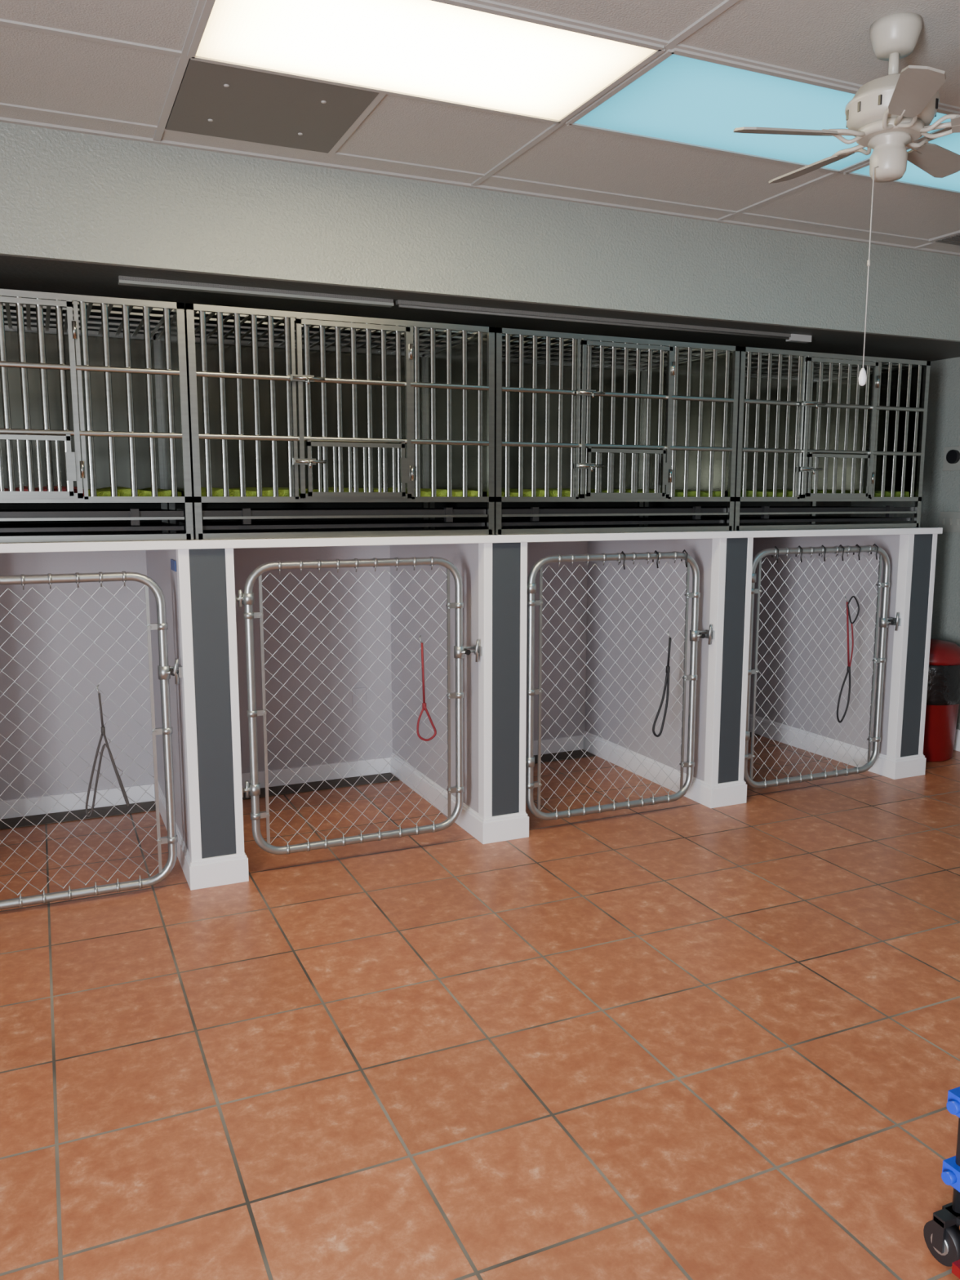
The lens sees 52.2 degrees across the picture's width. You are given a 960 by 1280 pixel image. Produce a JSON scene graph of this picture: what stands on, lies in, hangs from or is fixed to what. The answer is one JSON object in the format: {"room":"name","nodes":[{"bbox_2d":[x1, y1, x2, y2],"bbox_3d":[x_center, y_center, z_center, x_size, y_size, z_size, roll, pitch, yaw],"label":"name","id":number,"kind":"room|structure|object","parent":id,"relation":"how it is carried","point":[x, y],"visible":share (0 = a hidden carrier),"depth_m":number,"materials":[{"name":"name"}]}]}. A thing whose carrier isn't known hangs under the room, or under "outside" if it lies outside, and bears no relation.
{"room":"dog kennel","nodes":[
{"label":"dog kennel","id":0,"kind":"room"},
{"bbox_2d":[0,313,851,818],"bbox_3d":[-0.852,-0.663,5.097,7.460,3.050,0.126,-4,9,-24],"label":"wall","id":1,"kind":"structure","parent":0,"point":[246,559],"depth_m":5.02,"materials":[{"name":"white paint"}]},
{"bbox_2d":[0,735,959,1279],"bbox_3d":[0.537,1.240,2.251,7.260,0.100,6.700,-4,9,-24],"label":"floor","id":2,"kind":"structure","parent":0,"point":[683,1038],"depth_m":2.72,"materials":[{"name":"tile"}]},
{"bbox_2d":[0,800,155,830],"bbox_3d":[-2.042,0.843,4.618,0.982,0.006,0.150,-4,9,-24],"label":"rubber mat","id":3,"kind":"object","parent":2,"relation":"on","point":[146,806],"visible":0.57,"depth_m":4.66,"materials":[{"name":"black rubber"}]},
{"bbox_2d":[146,548,248,890],"bbox_3d":[-1.270,0.230,4.293,0.224,1.313,1.239,-4,9,-24],"label":"divider","id":4,"kind":"object","parent":2,"relation":"on","point":[199,596],"visible":0.8,"depth_m":3.77,"materials":[{"name":"white paint"},{"name":"dark grey paint"}]},
{"bbox_2d":[170,559,176,571],"bbox_3d":[-1.174,-0.286,3.751,0.004,0.040,0.130,-4,9,-24],"label":"label sticker","id":5,"kind":"object","parent":4,"relation":"attached to","point":[173,564],"visible":1,"depth_m":3.73,"materials":[{"name":"blue paper"}]},
{"bbox_2d":[235,556,482,854],"bbox_3d":[-0.473,0.261,4.035,1.038,1.194,0.067,-4,9,-24],"label":"gate","id":6,"kind":"object","parent":4,"relation":"attached to","point":[246,598],"visible":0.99,"depth_m":4.00,"materials":[{"name":"metal"}]},
{"bbox_2d":[416,635,436,741],"bbox_3d":[-0.229,0.204,4.123,0.090,0.452,0.027,-4,9,-24],"label":"leash","id":7,"kind":"object","parent":6,"relation":"attached to","point":[424,704],"visible":1,"depth_m":4.12,"materials":[{"name":"red fabric"}]},
{"bbox_2d":[242,772,399,799],"bbox_3d":[-0.921,0.771,5.116,1.004,0.006,0.150,-4,9,-24],"label":"rubber mat","id":8,"kind":"object","parent":2,"relation":"on","point":[380,779],"visible":0.56,"depth_m":5.15,"materials":[{"name":"black rubber"}]},
{"bbox_2d":[390,542,528,844],"bbox_3d":[-0.138,0.157,4.796,0.226,1.313,1.239,-4,9,-24],"label":"divider","id":9,"kind":"object","parent":2,"relation":"on","point":[494,575],"visible":0.93,"depth_m":4.35,"materials":[{"name":"white paint"},{"name":"dark grey paint"}]},
{"bbox_2d":[525,549,715,820],"bbox_3d":[0.650,0.200,4.535,1.016,1.221,0.067,-4,9,-24],"label":"gate","id":10,"kind":"object","parent":9,"relation":"attached to","point":[695,633],"visible":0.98,"depth_m":4.51,"materials":[{"name":"metal"}]},
{"bbox_2d":[533,749,595,764],"bbox_3d":[0.202,0.698,5.616,0.982,0.006,0.150,-4,9,-24],"label":"rubber mat","id":11,"kind":"object","parent":2,"relation":"on","point":[547,757],"visible":0.36,"depth_m":5.72,"materials":[{"name":"black rubber"}]},
{"bbox_2d":[582,537,753,808],"bbox_3d":[0.972,0.085,5.290,0.218,1.313,1.239,-4,9,-24],"label":"divider","id":12,"kind":"object","parent":2,"relation":"on","point":[725,565],"visible":0.87,"depth_m":5.03,"materials":[{"name":"white paint"}]},
{"bbox_2d":[652,631,671,737],"bbox_3d":[0.853,0.209,4.615,0.093,0.503,0.028,-4,9,-24],"label":"leash","id":13,"kind":"object","parent":12,"relation":"hanging from","point":[668,667],"visible":1,"depth_m":4.62,"materials":[{"name":"black fabric"}]},
{"bbox_2d":[743,543,901,788],"bbox_3d":[1.753,0.127,5.026,1.017,1.226,0.067,-4,9,-24],"label":"gate","id":14,"kind":"object","parent":12,"relation":"attached to","point":[884,621],"visible":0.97,"depth_m":5.03,"materials":[{"name":"metal"}]},
{"bbox_2d":[748,533,937,779],"bbox_3d":[2.080,0.014,5.783,0.228,1.313,1.239,-4,9,-24],"label":"divider","id":15,"kind":"object","parent":2,"relation":"on","point":[912,557],"visible":0.87,"depth_m":5.56,"materials":[{"name":"white paint"}]},
{"bbox_2d":[836,595,850,722],"bbox_3d":[1.888,0.102,5.069,0.084,0.662,0.028,-4,9,-24],"label":"leash","id":16,"kind":"object","parent":15,"relation":"hanging from","point":[848,669],"visible":1,"depth_m":5.08,"materials":[{"name":"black fabric"}]},
{"bbox_2d":[847,595,859,666],"bbox_3d":[1.919,-0.037,5.054,0.082,0.384,0.012,-4,9,-24],"label":"leash","id":17,"kind":"object","parent":15,"relation":"hanging from","point":[854,597],"visible":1,"depth_m":5.05,"materials":[{"name":"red fabric"}]},
{"bbox_2d":[923,638,959,761],"bbox_3d":[2.604,0.337,5.729,0.428,0.688,0.428,-4,9,-24],"label":"trash can","id":18,"kind":"object","parent":2,"relation":"on","point":[943,695],"visible":0.38,"depth_m":5.56,"materials":[{"name":"red plastic"}]},
{"bbox_2d":[923,1086,959,1279],"bbox_3d":[1.206,1.030,1.783,0.575,0.449,0.560,-4,9,-24],"label":"rolling cart","id":19,"kind":"object","parent":2,"relation":"on","point":[941,1234],"visible":1,"depth_m":1.92,"materials":[{"name":"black plastic"}]},
{"bbox_3d":[-3.513,0.375,3.295,0.228,1.313,1.239,-4,9,-24],"label":"divider","id":20,"kind":"object","parent":2,"relation":"on","visible":0},
{"bbox_2d":[0,522,942,552],"bbox_3d":[-0.849,-0.463,4.383,6.662,0.032,1.241,-4,9,-24],"label":"countertop","id":21,"kind":"structure","parent":20,"relation":"on","point":[117,545],"depth_m":4.20,"materials":[{"name":"white paint"}]},
{"bbox_2d":[0,288,193,542],"bbox_3d":[-1.797,-0.815,3.712,1.242,0.858,0.852,-4,9,-24],"label":"cage","id":22,"kind":"object","parent":21,"relation":"on","point":[102,415],"visible":1,"depth_m":3.60,"materials":[{"name":"black plastic"},{"name":"stainless steel"},{"name":"green fabric"}]},
{"bbox_2d":[168,302,494,539],"bbox_3d":[-0.657,-0.889,4.219,1.242,0.858,0.852,-4,9,-24],"label":"cage","id":23,"kind":"object","parent":21,"relation":"on","point":[269,421],"visible":0.98,"depth_m":4.03,"materials":[{"name":"black plastic"},{"name":"green fabric"},{"name":"stainless steel"}]},
{"bbox_2d":[428,327,740,534],"bbox_3d":[0.493,-0.963,4.730,1.262,0.858,0.852,-4,9,-24],"label":"cage","id":24,"kind":"object","parent":21,"relation":"on","point":[573,430],"visible":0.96,"depth_m":4.55,"materials":[{"name":"black plastic"},{"name":"green fabric"},{"name":"stainless steel"}]},
{"bbox_2d":[643,346,930,530],"bbox_3d":[1.633,-1.036,5.237,1.222,0.858,0.852,-4,9,-24],"label":"cage","id":25,"kind":"object","parent":21,"relation":"on","point":[805,437],"visible":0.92,"depth_m":5.05,"materials":[{"name":"silver metal"}]},
{"bbox_3d":[-2.382,0.302,3.798,0.228,1.313,1.239,-4,9,-24],"label":"divider","id":26,"kind":"object","parent":2,"relation":"on","visible":0},
{"bbox_2d":[0,571,182,909],"bbox_3d":[-1.594,0.371,3.541,1.016,1.219,0.067,-4,9,-24],"label":"gate","id":27,"kind":"object","parent":26,"relation":"attached to","point":[165,670],"visible":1,"depth_m":3.65,"materials":[{"name":"metal"}]},
{"bbox_2d":[85,684,129,817],"bbox_3d":[-1.390,0.407,3.625,0.155,0.492,0.027,-4,9,-24],"label":"leash","id":28,"kind":"object","parent":27,"relation":"attached to","point":[103,728],"visible":1,"depth_m":3.62,"materials":[{"name":"grey fabric"}]},
{"bbox_2d":[0,0,959,253],"bbox_3d":[0.783,-1.492,1.302,7.260,0.100,5.500,-4,9,-24],"label":"ceiling","id":29,"kind":"structure","parent":0,"point":[829,38],"depth_m":3.15,"materials":[{"name":"tile"}]},
{"bbox_2d":[0,0,959,256],"bbox_3d":[0.783,-1.438,1.310,7.260,0.009,5.500,-4,9,-24],"label":"grid","id":30,"kind":"object","parent":29,"relation":"attached to","point":[673,43],"visible":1,"depth_m":3.37,"materials":[{"name":"metal"}]},
{"bbox_2d":[165,58,378,153],"bbox_3d":[-0.686,-1.705,3.160,0.563,0.012,0.583,-4,9,-24],"label":"ceiling panel","id":31,"kind":"object","parent":30,"relation":"in","point":[211,100],"depth_m":3.12,"materials":[{"name":"grey metal"}]},
{"bbox_2d":[186,0,665,124],"bbox_3d":[-0.155,-1.642,2.735,1.204,0.012,0.609,-4,9,-24],"label":"ceiling light panel","id":32,"kind":"object","parent":30,"relation":"in","point":[459,53],"depth_m":2.73,"materials":[{"name":"white plastic"}]},
{"bbox_2d":[565,48,959,173],"bbox_3d":[0.951,-1.714,3.227,1.199,0.012,0.609,-4,9,-24],"label":"skylight panel","id":33,"kind":"object","parent":30,"relation":"in","point":[684,98],"depth_m":3.15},
{"bbox_2d":[843,128,959,195],"bbox_3d":[2.055,-1.785,3.718,1.199,0.012,0.609,-4,9,-24],"label":"skylight panel","id":34,"kind":"object","parent":30,"relation":"in","point":[913,176],"depth_m":3.78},
{"bbox_2d":[733,12,959,386],"bbox_3d":[1.087,-1.170,2.687,0.823,0.935,0.793,-4,9,-24],"label":"ceiling fan","id":35,"kind":"object","parent":29,"relation":"hanging from","point":[892,111],"depth_m":2.58,"materials":[{"name":"white metal"}]},
{"bbox_2d":[0,121,959,370],"bbox_3d":[-0.591,-1.749,4.353,7.260,0.587,1.200,-4,9,-24],"label":"wall","id":36,"kind":"structure","parent":0,"point":[80,212],"depth_m":3.94,"materials":[{"name":"grey paint"}]},
{"bbox_2d":[118,275,811,342],"bbox_3d":[0.164,-1.429,4.304,3.300,0.032,0.040,-4,9,-24],"label":"light fixture","id":37,"kind":"object","parent":36,"relation":"attached to","point":[122,280],"visible":1,"depth_m":4.11,"materials":[{"name":"metal"}]},
{"bbox_2d":[849,356,959,729],"bbox_3d":[3.893,-0.436,3.533,0.100,3.050,6.700,-4,9,-24],"label":"wall","id":38,"kind":"structure","parent":0,"point":[940,488],"depth_m":5.87,"materials":[{"name":"grey paint"}]},
{"bbox_2d":[938,511,959,532],"bbox_3d":[2.796,-0.703,5.821,0.014,0.120,0.160,-4,9,-24],"label":"light switch","id":39,"kind":"object","parent":38,"relation":"attached to","point":[949,522],"visible":0.94,"depth_m":5.82,"materials":[{"name":"plastic"}]},
{"bbox_2d":[942,446,959,471],"bbox_3d":[2.787,-1.068,5.763,0.035,0.140,0.160,-4,9,-24],"label":"intercom","id":40,"kind":"object","parent":38,"relation":"attached to","point":[951,461],"visible":1,"depth_m":5.77,"materials":[{"name":"plastic"}]},
{"bbox_2d":[953,728,959,751],"bbox_3d":[3.841,0.913,3.704,0.015,0.130,6.700,-4,9,-24],"label":"baseboard","id":41,"kind":"structure","parent":38,"relation":"attached to","point":[957,741],"depth_m":5.86,"materials":[{"name":"white paint"}]},
{"bbox_2d":[928,230,959,245],"bbox_3d":[2.400,-1.927,4.702,0.380,0.016,0.265,-4,9,-24],"label":"ceiling vent","id":42,"kind":"object","parent":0,"point":[952,238],"depth_m":4.70,"materials":[{"name":"grey metal"}]}
]}

